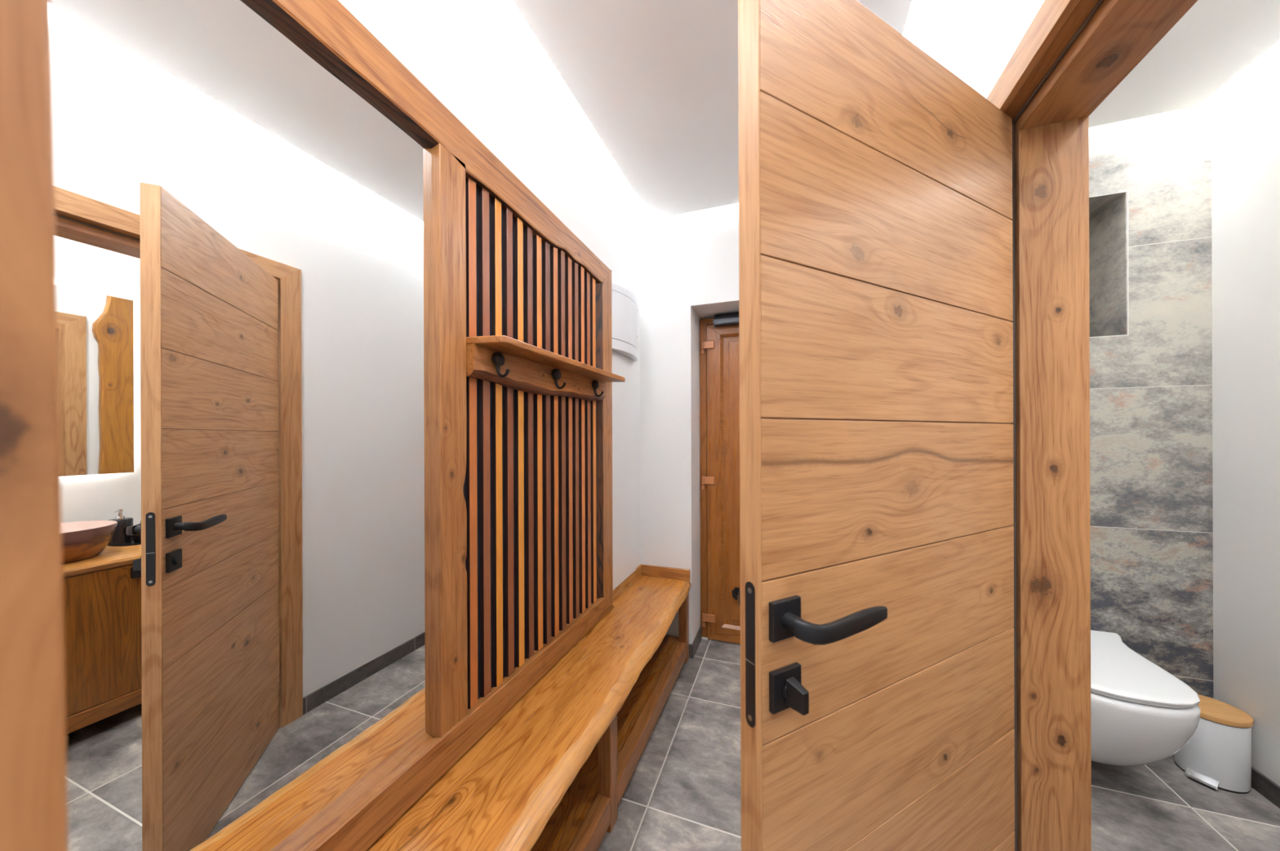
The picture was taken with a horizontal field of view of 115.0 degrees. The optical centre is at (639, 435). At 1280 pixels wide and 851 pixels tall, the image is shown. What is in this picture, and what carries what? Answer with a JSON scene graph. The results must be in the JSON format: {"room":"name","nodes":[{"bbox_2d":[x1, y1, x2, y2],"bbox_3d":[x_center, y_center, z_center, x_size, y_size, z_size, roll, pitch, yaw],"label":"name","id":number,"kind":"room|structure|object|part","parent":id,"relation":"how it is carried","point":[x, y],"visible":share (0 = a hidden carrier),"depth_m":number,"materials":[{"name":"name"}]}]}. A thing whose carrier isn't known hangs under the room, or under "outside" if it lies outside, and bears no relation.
{"room":"entrance hallway","nodes":[
{"label":"entrance hallway","id":0,"kind":"room"},
{"bbox_2d":[337,0,640,737],"bbox_3d":[-0.734,-0.087,0.616,0.116,2.800,4.055,0,0,20],"label":"wall","id":1,"kind":"structure","parent":0,"point":[482,60],"depth_m":1.49,"materials":[{"name":"white paint"}]},
{"bbox_2d":[50,0,625,850],"bbox_3d":[-0.405,-0.007,1.192,0.138,1.720,1.762,0,0,20],"label":"mirrored coat rack","id":2,"kind":"object","parent":1,"relation":"attached to","point":[335,381],"visible":1,"depth_m":0.75,"materials":[{"name":"brown wood"}]},
{"bbox_2d":[50,0,433,850],"bbox_3d":[-0.633,0.010,0.761,0.004,1.545,0.596,0,0,20],"label":"mirror glass","id":3,"kind":"object","parent":2,"relation":"on","point":[244,227],"depth_m":0.67,"materials":[{"name":"silver mirror"}]},
{"bbox_3d":[-0.457,-0.788,1.210,0.033,0.158,1.762,0,0,20],"label":"rail","id":4,"kind":"part","parent":2,"relation":"part of","materials":[{"name":"brown wood"}]},
{"bbox_3d":[-0.448,0.803,1.203,0.043,0.100,1.752,0,0,20],"label":"rail","id":5,"kind":"part","parent":2,"relation":"part of","materials":[{"name":"brown wood"}]},
{"bbox_3d":[-0.357,0.009,1.519,0.004,1.545,0.910,0,0,20],"label":"backing panel","id":6,"kind":"part","parent":2,"relation":"part of","materials":[{"name":"black wood"}]},
{"bbox_2d":[466,335,625,382],"bbox_3d":[-0.277,-0.261,1.517,0.120,0.021,0.893,0,0,20],"label":"shelf","id":7,"kind":"object","parent":2,"relation":"attached to","point":[512,348],"depth_m":1.30,"materials":[{"name":"brown wood"}]},
{"bbox_2d":[611,282,637,360],"bbox_3d":[-0.074,-0.602,2.209,0.068,0.331,0.370,0,0,20],"label":"electrical box","id":8,"kind":"object","parent":1,"relation":"attached to","point":[624,303],"depth_m":2.12,"materials":[{"name":"white plastic"}]},
{"bbox_2d":[512,0,912,219],"bbox_3d":[0.220,-1.321,1.219,1.112,0.060,2.185,0,0,20],"label":"ceiling","id":9,"kind":"structure","parent":0,"point":[656,81],"depth_m":1.49,"materials":[{"name":"paint"}]},
{"bbox_2d":[902,0,927,43],"bbox_3d":[0.513,-1.522,0.317,2.672,0.060,4.550,0,0,20],"label":"ceiling light","id":10,"kind":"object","parent":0,"point":[917,9],"depth_m":1.46,"materials":[{"name":"paint"}]},
{"bbox_2d":[639,95,1213,698],"bbox_3d":[1.219,-0.094,2.241,2.672,2.800,0.354,0,0,20],"label":"wall","id":11,"kind":"structure","parent":0,"point":[1151,478],"depth_m":1.73,"materials":[{"name":"tile"}]},
{"bbox_2d":[688,626,702,658],"bbox_3d":[0.204,1.270,2.558,0.319,0.078,0.253,0,0,20],"label":"baseboard","id":12,"kind":"structure","parent":11,"relation":"attached to","point":[693,648],"depth_m":2.46,"materials":[{"name":"grey tile"}]},
{"bbox_2d":[699,312,740,644],"bbox_3d":[0.806,0.276,2.468,0.896,2.062,0.132,0,0,20],"label":"door","id":13,"kind":"structure","parent":11,"relation":"in","point":[719,335],"depth_m":2.58,"materials":[{"name":"brown wood"}]},
{"bbox_3d":[0.417,0.279,2.647,0.043,2.058,0.060,0,0,20],"label":"frame","id":14,"kind":"part","parent":13,"relation":"part of","materials":[{"name":"brown wood"}]},
{"bbox_3d":[0.835,-0.731,2.494,0.853,0.040,0.060,0,0,20],"label":"frame","id":15,"kind":"part","parent":13,"relation":"part of","materials":[{"name":"brown wood"}]},
{"bbox_3d":[0.811,-0.672,2.493,0.801,0.070,0.058,0,0,20],"label":"sash rail","id":16,"kind":"part","parent":13,"relation":"part of","materials":[{"name":"brown wood"}]},
{"bbox_3d":[0.818,1.255,2.493,0.801,0.088,0.058,0,0,20],"label":"sash rail","id":17,"kind":"part","parent":13,"relation":"part of","materials":[{"name":"brown wood"}]},
{"bbox_3d":[0.635,-0.748,2.495,0.350,0.012,0.034,0,0,20],"label":"closer arm","id":18,"kind":"part","parent":13,"relation":"part of","materials":[{"name":"grey metal"}]},
{"bbox_3d":[0.815,0.287,2.492,0.598,1.820,0.020,0,0,20],"label":"panel","id":19,"kind":"part","parent":13,"relation":"part of","materials":[{"name":"brown wood"}]},
{"bbox_3d":[0.810,0.287,2.481,0.524,1.756,0.006,0,0,20],"label":"raised panel","id":20,"kind":"part","parent":13,"relation":"part of","materials":[{"name":"brown wood"}]},
{"bbox_2d":[1088,191,1127,337],"bbox_3d":[2.132,-0.735,1.886,0.006,0.611,0.314,0,0,20],"label":"niche","id":21,"kind":"object","parent":11,"relation":"attached to","point":[1108,252],"visible":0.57,"depth_m":1.83,"materials":[{"name":"tile"}]},
{"bbox_2d":[1089,191,1128,337],"bbox_3d":[1.901,-0.733,1.802,0.384,0.615,0.002,0,0,20],"label":"trim","id":22,"kind":"structure","parent":11,"relation":"attached to","point":[1126,191],"depth_m":1.74,"materials":[{"name":"grey"}]},
{"bbox_2d":[1090,630,1199,766],"bbox_3d":[1.736,0.716,1.573,0.472,1.085,0.547,0,0,20],"label":"toilet","id":23,"kind":"object","parent":11,"relation":"attached to","point":[1141,714],"visible":0.48,"depth_m":1.37,"materials":[{"name":"white ceramic"}]},
{"bbox_3d":[1.737,0.858,1.574,0.472,0.014,0.544,0,0,20],"label":"lid","id":24,"kind":"part","parent":23,"relation":"part of","materials":[{"name":"white plastic"}]},
{"bbox_3d":[1.737,1.067,1.573,0.473,0.383,0.548,0,0,20],"label":"bowl","id":25,"kind":"part","parent":23,"relation":"part of","materials":[{"name":"white ceramic"}]},
{"bbox_2d":[597,639,1279,850],"bbox_3d":[0.540,1.333,0.364,2.672,0.050,4.450,0,0,20],"label":"floor","id":26,"kind":"structure","parent":0,"point":[683,792],"depth_m":1.47,"materials":[{"name":"grey tile"}]},
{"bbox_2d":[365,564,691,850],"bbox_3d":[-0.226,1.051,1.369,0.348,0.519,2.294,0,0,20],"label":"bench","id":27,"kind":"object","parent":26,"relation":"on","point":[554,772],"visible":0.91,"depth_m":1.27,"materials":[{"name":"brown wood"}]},
{"bbox_3d":[-0.294,1.235,0.866,0.046,0.084,1.025,0,0,20],"label":"shelf rail","id":28,"kind":"part","parent":27,"relation":"part of","materials":[{"name":"brown wood"}]},
{"bbox_2d":[530,635,679,850],"bbox_3d":[-0.230,1.205,1.408,0.206,0.024,2.195,0,0,20],"label":"shelf","id":29,"kind":"object","parent":27,"relation":"attached to","point":[563,830],"depth_m":1.44,"materials":[{"name":"brown wood"}]},
{"bbox_3d":[-0.108,1.105,1.375,0.046,0.411,0.058,0,0,20],"label":"leg","id":30,"kind":"part","parent":27,"relation":"part of","materials":[{"name":"brown wood"}]},
{"bbox_3d":[0.074,1.234,1.874,0.046,0.084,1.002,0,0,20],"label":"shelf rail","id":31,"kind":"part","parent":27,"relation":"part of","materials":[{"name":"brown wood"}]},
{"bbox_3d":[0.255,1.104,2.372,0.046,0.411,0.058,0,0,20],"label":"leg","id":32,"kind":"part","parent":27,"relation":"part of","materials":[{"name":"brown wood"}]},
{"bbox_2d":[1173,694,1253,794],"bbox_3d":[2.179,1.171,1.559,0.199,0.262,0.197,0,0,20],"label":"pedal bin","id":33,"kind":"object","parent":26,"relation":"on","point":[1218,755],"visible":0.78,"depth_m":1.50,"materials":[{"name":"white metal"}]},
{"bbox_3d":[2.188,1.049,1.562,0.184,0.018,0.184,0,0,20],"label":"lid","id":34,"kind":"part","parent":33,"relation":"part of","materials":[{"name":"brown wood"}]},
{"bbox_2d":[913,0,1044,98],"bbox_3d":[0.884,-0.093,0.904,0.137,2.800,2.425,0,0,20],"label":"wall","id":35,"kind":"structure","parent":0,"point":[975,40],"depth_m":1.04,"materials":[{"name":"white paint"}]},
{"bbox_2d":[737,0,1014,850],"bbox_3d":[0.491,0.299,0.751,0.760,2.002,0.159,0,0,-27],"label":"door","id":36,"kind":"structure","parent":35,"relation":"in","point":[876,593],"depth_m":0.67,"materials":[{"name":"brown wood"}]},
{"bbox_3d":[0.230,0.261,0.677,0.166,0.032,0.050,0,0,-27],"label":"lever","id":37,"kind":"part","parent":36,"relation":"part of","materials":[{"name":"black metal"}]},
{"bbox_3d":[0.156,0.309,0.575,0.001,0.204,0.018,0,0,-27],"label":"lock plate","id":38,"kind":"part","parent":36,"relation":"part of","materials":[{"name":"black metal"}]},
{"bbox_3d":[0.280,0.261,0.580,0.166,0.032,0.050,0,0,-27],"label":"lever","id":39,"kind":"part","parent":36,"relation":"part of","materials":[{"name":"black metal"}]},
{"bbox_2d":[986,0,1197,850],"bbox_3d":[0.754,0.261,0.545,0.168,2.093,0.964,0,0,20],"label":"door frame","id":40,"kind":"structure","parent":35,"relation":"attached to","point":[1073,54],"depth_m":0.89,"materials":[{"name":"brown wood"}]},
{"bbox_3d":[0.679,-0.750,0.571,0.016,0.071,0.963,0,0,20],"label":"casing","id":41,"kind":"part","parent":40,"relation":"part of","materials":[{"name":"brown wood"}]},
{"bbox_2d":[1088,0,1279,127],"bbox_3d":[1.400,-1.325,0.628,0.829,0.060,2.382,0,0,20],"label":"ceiling","id":42,"kind":"structure","parent":0,"point":[1214,41],"depth_m":1.40,"materials":[{"name":"paint"}]},
{"bbox_2d":[1211,40,1279,786],"bbox_3d":[1.914,-0.097,0.391,0.100,2.800,2.646,0,0,20],"label":"wall","id":43,"kind":"structure","parent":0,"point":[1246,109],"depth_m":1.52,"materials":[{"name":"white paint"}]},
{"bbox_2d":[1251,766,1279,808],"bbox_3d":[1.884,1.268,0.457,0.010,0.070,2.546,0,0,20],"label":"baseboard","id":44,"kind":"structure","parent":43,"relation":"attached to","point":[1268,789],"depth_m":1.46,"materials":[{"name":"grey tile"}]},
{"bbox_3d":[-0.200,-0.089,0.044,1.311,2.800,0.145,0,0,20],"label":"wall","id":45,"kind":"structure","parent":0,"visible":0},
{"bbox_2d":[0,0,67,850],"bbox_3d":[0.046,0.090,-0.038,0.792,2.440,0.202,0,0,20],"label":"door frame","id":46,"kind":"structure","parent":45,"relation":"attached to","point":[33,816],"depth_m":0.14,"materials":[{"name":"brown wood"}]}
]}

